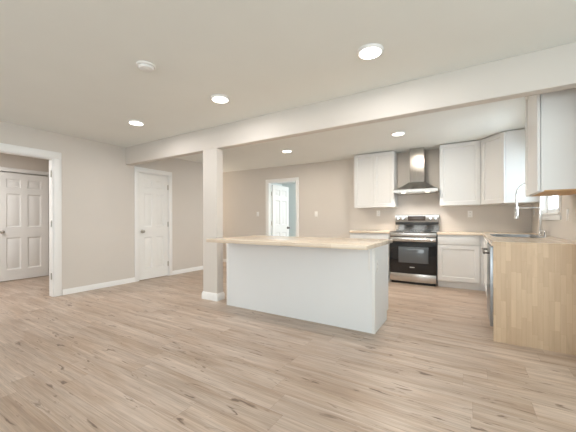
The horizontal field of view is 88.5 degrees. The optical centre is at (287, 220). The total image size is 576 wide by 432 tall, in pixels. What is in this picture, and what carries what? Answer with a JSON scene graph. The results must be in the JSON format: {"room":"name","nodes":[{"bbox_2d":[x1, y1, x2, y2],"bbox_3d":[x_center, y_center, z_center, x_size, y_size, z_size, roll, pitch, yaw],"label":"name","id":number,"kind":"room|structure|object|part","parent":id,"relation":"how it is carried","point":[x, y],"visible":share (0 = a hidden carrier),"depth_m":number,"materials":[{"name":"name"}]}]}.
{"room":"open-plan kitchen","nodes":[
{"label":"open-plan kitchen","id":0,"kind":"room"},
{"bbox_2d":[0,153,48,281],"bbox_3d":[-5.594,-0.087,5.144,0.120,2.440,4.500,0,0,32],"label":"wall","id":1,"kind":"structure","parent":0,"point":[6,160],"depth_m":5.78,"materials":[{"name":"beige paint"}]},
{"bbox_2d":[0,172,48,281],"bbox_3d":[-5.130,0.109,5.746,0.168,2.020,0.768,0,0,32],"label":"door","id":2,"kind":"structure","parent":1,"relation":"in","point":[24,240],"depth_m":5.71,"materials":[{"name":"white paint"}]},
{"bbox_2d":[0,167,48,235],"bbox_3d":[-5.139,0.066,5.751,0.018,2.131,0.948,0,0,32],"label":"door frame","id":3,"kind":"structure","parent":1,"relation":"attached to","point":[2,169],"depth_m":5.78,"materials":[{"name":"white paint"}]},
{"bbox_2d":[0,121,202,289],"bbox_3d":[-4.133,-0.091,3.424,0.120,2.440,8.900,0,0,32],"label":"wall","id":4,"kind":"structure","parent":0,"point":[98,200],"depth_m":4.99,"materials":[{"name":"beige paint"}]},
{"bbox_2d":[0,143,61,296],"bbox_3d":[-3.753,0.052,4.024,0.138,2.150,1.094,0,0,32],"label":"door frame","id":5,"kind":"structure","parent":4,"relation":"attached to","point":[55,158],"depth_m":4.39,"materials":[{"name":"white paint"}]},
{"bbox_2d":[62,266,202,294],"bbox_3d":[-4.041,1.086,3.440,0.014,0.085,8.780,0,0,32],"label":"baseboard","id":6,"kind":"structure","parent":4,"relation":"attached to","point":[128,280],"depth_m":5.03,"materials":[{"name":"white paint"}]},
{"bbox_2d":[134,166,171,281],"bbox_3d":[-2.658,0.062,5.804,0.138,2.124,0.800,0,0,32],"label":"door frame","id":7,"kind":"structure","parent":4,"relation":"attached to","point":[137,170],"depth_m":5.61,"materials":[{"name":"white paint"}]},
{"bbox_2d":[139,172,168,279],"bbox_3d":[-2.629,0.105,5.794,0.169,2.015,0.628,0,0,32],"label":"door","id":8,"kind":"structure","parent":4,"relation":"in","point":[153,189],"depth_m":5.77,"materials":[{"name":"white paint"}]},
{"bbox_2d":[271,183,295,235],"bbox_3d":[0.732,-0.105,8.632,4.000,2.440,2.770,0,0,32],"label":"wall","id":9,"kind":"structure","parent":0,"point":[292,187],"depth_m":10.47,"materials":[{"name":"blue paint"}]},
{"bbox_2d":[223,159,349,258],"bbox_3d":[-0.681,-0.101,7.542,4.640,2.440,0.120,0,0,28],"label":"wall","id":10,"kind":"structure","parent":0,"point":[324,188],"depth_m":6.93,"materials":[{"name":"beige paint"}]},
{"bbox_2d":[271,185,289,235],"bbox_3d":[-0.199,0.096,7.769,0.169,2.020,0.761,0,0,32],"label":"door","id":11,"kind":"structure","parent":10,"relation":"in","point":[280,194],"depth_m":7.74,"materials":[{"name":"white paint"}]},
{"bbox_2d":[266,177,298,236],"bbox_3d":[-0.122,0.047,7.229,0.922,2.141,0.138,0,0,28],"label":"door frame","id":12,"kind":"structure","parent":10,"relation":"attached to","point":[296,179],"depth_m":7.32,"materials":[{"name":"white paint"}]},
{"bbox_2d":[0,262,575,431],"bbox_3d":[-0.770,1.149,3.705,10.000,0.060,13.100,0,0,32],"label":"floor","id":13,"kind":"structure","parent":0,"point":[151,354],"depth_m":2.25,"materials":[{"name":"brown wood"}]},
{"bbox_2d":[203,148,222,293],"bbox_3d":[-1.077,0.053,4.243,0.275,2.133,0.118,0,0,32],"label":"column","id":14,"kind":"structure","parent":13,"relation":"on","point":[212,158],"depth_m":4.18,"materials":[{"name":"beige paint"}]},
{"bbox_2d":[202,291,224,300],"bbox_3d":[-1.074,1.068,4.243,0.307,0.104,0.150,0,0,32],"label":"baseboard","id":15,"kind":"structure","parent":14,"relation":"attached to","point":[205,295],"depth_m":4.17,"materials":[{"name":"white paint"}]},
{"bbox_2d":[226,243,387,333],"bbox_3d":[0.107,0.686,3.562,1.961,0.862,0.844,0,0,32],"label":"base cabinet","id":16,"kind":"object","parent":13,"relation":"on","point":[343,288],"visible":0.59,"depth_m":3.28,"materials":[{"name":"white paint"}]},
{"bbox_3d":[-0.799,0.688,3.934,0.029,0.862,0.028,0,0,32],"label":"corner trim","id":17,"kind":"part","parent":16,"relation":"part of","materials":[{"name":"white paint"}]},
{"bbox_2d":[206,235,392,249],"bbox_3d":[0.106,0.235,3.478,1.955,0.039,0.995,0,0,32],"label":"countertop","id":18,"kind":"structure","parent":16,"relation":"on","point":[316,242],"depth_m":3.17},
{"bbox_3d":[0.847,0.684,2.922,0.029,0.862,0.028,0,0,32],"label":"corner trim","id":19,"kind":"part","parent":16,"relation":"part of","materials":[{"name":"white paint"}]},
{"bbox_3d":[0.999,0.683,3.164,0.018,0.862,0.545,0,0,32],"label":"panel","id":20,"kind":"part","parent":16,"relation":"part of","materials":[{"name":"white wood"}]},
{"bbox_2d":[350,233,389,280],"bbox_3d":[1.666,0.673,5.798,0.738,0.879,0.571,0,0,32],"label":"base cabinet","id":21,"kind":"object","parent":13,"relation":"on","point":[352,235],"visible":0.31,"depth_m":5.48,"materials":[{"name":"white paint"}]},
{"bbox_3d":[1.521,0.318,5.564,0.732,0.160,0.020,0,0,32],"label":"drawer","id":22,"kind":"part","parent":21,"relation":"part of","materials":[{"name":"white paint"}]},
{"bbox_2d":[349,230,391,233],"bbox_3d":[1.660,0.214,5.789,0.740,0.038,0.600,0,0,32],"label":"countertop","id":23,"kind":"structure","parent":21,"relation":"on","point":[354,231],"depth_m":5.60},
{"bbox_3d":[1.679,0.695,5.467,0.364,0.585,0.020,0,0,32],"label":"door","id":24,"kind":"part","parent":21,"relation":"part of","materials":[{"name":"white paint"}]},
{"bbox_2d":[390,215,438,285],"bbox_3d":[2.295,0.500,5.365,0.760,1.222,0.644,0,0,32],"label":"range","id":25,"kind":"object","parent":13,"relation":"on","point":[414,247],"visible":0.97,"depth_m":5.19,"materials":[{"name":"silver metal"}]},
{"bbox_3d":[2.143,0.326,5.119,0.700,0.026,0.066,0,0,32],"label":"oven handle","id":26,"kind":"part","parent":25,"relation":"part of","materials":[{"name":"silver metal"}]},
{"bbox_3d":[2.174,0.995,5.166,0.754,0.142,0.041,0,0,32],"label":"storage drawer","id":27,"kind":"part","parent":25,"relation":"part of","materials":[{"name":"silver metal"}]},
{"bbox_3d":[2.173,0.641,5.166,0.754,0.550,0.041,0,0,32],"label":"oven door","id":28,"kind":"part","parent":25,"relation":"part of","materials":[{"name":"black glass"}]},
{"bbox_3d":[2.317,1.095,5.398,0.720,0.030,0.480,0,0,32],"label":"foot rail","id":29,"kind":"part","parent":25,"relation":"part of","materials":[{"name":"metal"}]},
{"bbox_2d":[390,231,438,232],"bbox_3d":[2.295,0.199,5.366,0.760,0.012,0.495,0,0,32],"label":"cooktop","id":30,"kind":"object","parent":25,"relation":"in","point":[390,231],"depth_m":5.27,"materials":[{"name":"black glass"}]},
{"bbox_2d":[438,235,479,289],"bbox_3d":[2.907,0.669,5.035,0.598,0.879,0.571,0,0,32],"label":"base cabinet","id":31,"kind":"object","parent":13,"relation":"on","point":[458,255],"visible":0.89,"depth_m":4.79,"materials":[{"name":"white paint"}]},
{"bbox_3d":[2.761,0.314,4.801,0.590,0.160,0.020,0,0,32],"label":"drawer","id":32,"kind":"part","parent":31,"relation":"part of","materials":[{"name":"white paint"}]},
{"bbox_3d":[2.762,0.692,4.801,0.590,0.585,0.020,0,0,32],"label":"door","id":33,"kind":"part","parent":31,"relation":"part of","materials":[{"name":"white paint"}]},
{"bbox_2d":[480,235,484,290],"bbox_3d":[3.346,0.668,4.501,0.703,0.879,1.021,0,0,32],"label":"base cabinet","id":34,"kind":"object","parent":13,"relation":"on","point":[482,239],"visible":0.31,"depth_m":4.63,"materials":[{"name":"white paint"}]},
{"bbox_3d":[2.941,0.614,4.409,0.020,0.740,0.420,0,0,32],"label":"door","id":35,"kind":"part","parent":34,"relation":"part of","materials":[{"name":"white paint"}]},
{"bbox_2d":[437,231,575,245],"bbox_3d":[2.637,0.212,3.927,1.315,0.038,2.748,0,0,32],"label":"countertop","id":36,"kind":"structure","parent":34,"relation":"on","point":[487,236],"depth_m":3.22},
{"bbox_2d":[490,234,544,237],"bbox_3d":[2.877,0.289,3.754,0.491,0.206,0.706,0,0,32],"label":"sink","id":37,"kind":"object","parent":36,"relation":"in","point":[493,235],"visible":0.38,"depth_m":3.96,"materials":[{"name":"silver metal"}]},
{"bbox_2d":[514,183,543,235],"bbox_3d":[3.087,-0.150,3.792,0.302,0.683,0.087,0,0,32],"label":"faucet","id":38,"kind":"object","parent":36,"relation":"on","point":[516,209],"visible":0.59,"depth_m":3.76,"materials":[{"name":"silver metal"}]},
{"bbox_3d":[3.081,-0.164,3.796,0.291,0.024,0.051,0,0,23],"label":"support arm","id":39,"kind":"part","parent":38,"relation":"part of","materials":[{"name":"silver metal"}]},
{"bbox_2d":[481,243,492,325],"bbox_3d":[2.315,0.676,2.894,0.694,0.868,0.602,0,0,32],"label":"dishwasher","id":40,"kind":"object","parent":13,"relation":"on","point":[489,248],"visible":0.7,"depth_m":2.86,"materials":[{"name":"silver metal"}]},
{"bbox_3d":[2.042,0.311,3.061,0.056,0.024,0.474,0,0,32],"label":"handle","id":41,"kind":"part","parent":40,"relation":"part of","materials":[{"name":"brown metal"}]},
{"bbox_3d":[2.088,0.620,3.033,0.051,0.753,0.598,0,0,32],"label":"door","id":42,"kind":"part","parent":40,"relation":"part of","materials":[{"name":"silver metal"}]},
{"bbox_2d":[485,239,488,295],"bbox_3d":[2.811,0.670,3.589,0.658,0.879,1.087,0,0,32],"label":"base cabinet","id":43,"kind":"object","parent":13,"relation":"on","point":[486,241],"visible":0.16,"depth_m":4.10,"materials":[{"name":"white paint"}]},
{"bbox_3d":[2.682,0.692,3.986,0.020,0.585,0.539,0,0,32],"label":"door","id":44,"kind":"part","parent":43,"relation":"part of","materials":[{"name":"white paint"}]},
{"bbox_2d":[493,242,575,354],"bbox_3d":[2.185,0.652,2.571,0.657,0.917,0.035,0,0,32],"label":"end panel","id":45,"kind":"object","parent":13,"relation":"on","point":[534,284],"visible":1,"depth_m":2.57,"materials":[{"name":"beige wood"}]},
{"bbox_2d":[0,0,575,183],"bbox_3d":[-0.777,-1.351,3.705,10.000,0.060,13.100,0,0,32],"label":"ceiling","id":46,"kind":"structure","parent":0,"point":[68,67],"depth_m":2.44,"materials":[{"name":"paint"}]},
{"bbox_2d":[128,120,143,125],"bbox_3d":[-2.026,-1.305,3.945,0.200,0.024,0.200,0,0,32],"label":"recessed light","id":47,"kind":"object","parent":46,"relation":"in","point":[133,122],"visible":1,"depth_m":3.91,"materials":[{"name":"white paint"}]},
{"bbox_2d":[136,61,155,71],"bbox_3d":[-1.207,-1.300,2.512,0.152,0.038,0.152,0,0,32],"label":"smoke detector","id":48,"kind":"object","parent":46,"relation":"attached to","point":[145,66],"visible":1,"depth_m":2.48,"materials":[{"name":"white plastic"}]},
{"bbox_2d":[211,94,229,102],"bbox_3d":[-0.730,-1.309,3.183,0.200,0.024,0.200,0,0,32],"label":"recessed light","id":49,"kind":"object","parent":46,"relation":"in","point":[218,98],"visible":1,"depth_m":3.14,"materials":[{"name":"white paint"}]},
{"bbox_2d":[282,149,291,152],"bbox_3d":[-0.020,-1.311,5.564,0.200,0.024,0.200,0,0,32],"label":"recessed light","id":50,"kind":"object","parent":46,"relation":"in","point":[284,150],"visible":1,"depth_m":5.52,"materials":[{"name":"white paint"}]},
{"bbox_2d":[126,42,575,164],"bbox_3d":[-0.285,-1.169,3.749,6.099,0.307,0.110,0,0,32],"label":"beam","id":51,"kind":"structure","parent":46,"relation":"attached to","point":[552,69],"depth_m":2.87,"materials":[{"name":"beige paint"}]},
{"bbox_2d":[357,43,383,59],"bbox_3d":[0.640,-1.313,2.304,0.200,0.024,0.200,0,0,32],"label":"recessed light","id":52,"kind":"object","parent":46,"relation":"in","point":[372,50],"visible":1,"depth_m":2.27,"materials":[{"name":"white paint"}]},
{"bbox_2d":[391,131,404,135],"bbox_3d":[1.663,-1.316,4.470,0.200,0.024,0.200,0,0,32],"label":"recessed light","id":53,"kind":"object","parent":46,"relation":"in","point":[396,133],"visible":1,"depth_m":4.42,"materials":[{"name":"white paint"}]},
{"bbox_2d":[349,148,531,232],"bbox_3d":[2.736,-0.111,5.625,3.165,2.440,0.250,0,0,32],"label":"wall","id":54,"kind":"structure","parent":0,"point":[485,218],"depth_m":5.48,"materials":[{"name":"beige paint"}]},
{"bbox_2d":[354,151,397,207],"bbox_3d":[1.749,-0.788,5.890,0.765,1.056,0.332,0,0,32],"label":"upper cabinet","id":55,"kind":"object","parent":54,"relation":"attached to","point":[375,174],"visible":1,"depth_m":5.74,"materials":[{"name":"white paint"}]},
{"bbox_3d":[1.503,-0.786,5.858,0.381,1.050,0.020,0,0,32],"label":"door","id":56,"kind":"part","parent":55,"relation":"part of","materials":[{"name":"white paint"}]},
{"bbox_3d":[1.830,-0.787,5.657,0.381,1.050,0.020,0,0,32],"label":"door","id":57,"kind":"part","parent":55,"relation":"part of","materials":[{"name":"white paint"}]},
{"bbox_2d":[393,147,439,194],"bbox_3d":[2.362,-0.915,5.425,0.734,0.826,0.478,0,0,32],"label":"range hood","id":58,"kind":"object","parent":54,"relation":"attached to","point":[417,184],"visible":1,"depth_m":5.37,"materials":[{"name":"silver metal"}]},
{"bbox_2d":[440,140,480,205],"bbox_3d":[2.984,-0.791,5.130,0.600,1.056,0.332,0,0,32],"label":"upper cabinet","id":59,"kind":"object","parent":54,"relation":"attached to","point":[460,163],"visible":1,"depth_m":4.99,"materials":[{"name":"white paint"}]},
{"bbox_2d":[481,129,538,204],"bbox_3d":[3.438,-0.793,4.633,0.686,1.056,0.704,0,0,32],"label":"upper cabinet","id":60,"kind":"object","parent":54,"relation":"attached to","point":[502,154],"visible":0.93,"depth_m":4.38,"materials":[{"name":"white paint"}]},
{"bbox_3d":[3.181,-0.791,4.594,0.020,1.050,0.448,0,0,-6],"label":"door","id":61,"kind":"part","parent":60,"relation":"part of","materials":[{"name":"white paint"}]},
{"bbox_2d":[532,194,575,240],"bbox_3d":[3.181,-0.112,3.443,0.120,2.440,3.000,0,0,32],"label":"wall","id":62,"kind":"structure","parent":0,"point":[563,229],"depth_m":3.16,"materials":[{"name":"beige paint"}]},
{"bbox_2d":[538,195,560,219],"bbox_3d":[3.280,-0.529,3.635,0.150,1.037,1.080,0,0,32],"label":"window","id":63,"kind":"structure","parent":62,"relation":"in","point":[549,210],"depth_m":3.79,"materials":[{"name":"white glass"}]},
{"bbox_3d":[3.281,-0.084,3.635,0.150,0.024,1.070,0,0,32],"label":"sill","id":64,"kind":"part","parent":63,"relation":"part of","materials":[{"name":"white paint"}]},
{"bbox_3d":[3.302,-0.325,3.621,0.030,0.455,0.938,0,0,32],"label":"sash","id":65,"kind":"part","parent":63,"relation":"part of","materials":[{"name":"white glass"}]},
{"bbox_2d":[525,88,575,196],"bbox_3d":[2.471,-0.785,2.739,0.347,1.066,0.658,0,0,32],"label":"upper cabinet","id":66,"kind":"object","parent":62,"relation":"attached to","point":[550,118],"visible":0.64,"depth_m":2.51,"materials":[{"name":"white paint"}]},
{"bbox_3d":[2.333,-0.783,2.825,0.020,1.060,0.655,0,0,32],"label":"door","id":67,"kind":"part","parent":66,"relation":"part of","materials":[{"name":"white paint"}]},
{"bbox_3d":[2.353,-0.785,2.812,0.020,1.066,0.658,0,0,32],"label":"frame","id":68,"kind":"part","parent":66,"relation":"part of","materials":[{"name":"white paint"}]},
{"bbox_3d":[2.491,-0.258,2.727,0.302,0.010,0.651,0,0,32],"label":"panel","id":69,"kind":"part","parent":66,"relation":"part of","materials":[{"name":"brown wood"}]},
{"bbox_2d":[566,209,568,220],"bbox_3d":[2.828,-0.058,2.992,0.008,0.116,0.072,0,0,32],"label":"light switch","id":70,"kind":"object","parent":62,"relation":"attached to","point":[567,210],"visible":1,"depth_m":2.98,"materials":[{"name":"white plastic"}]}
]}

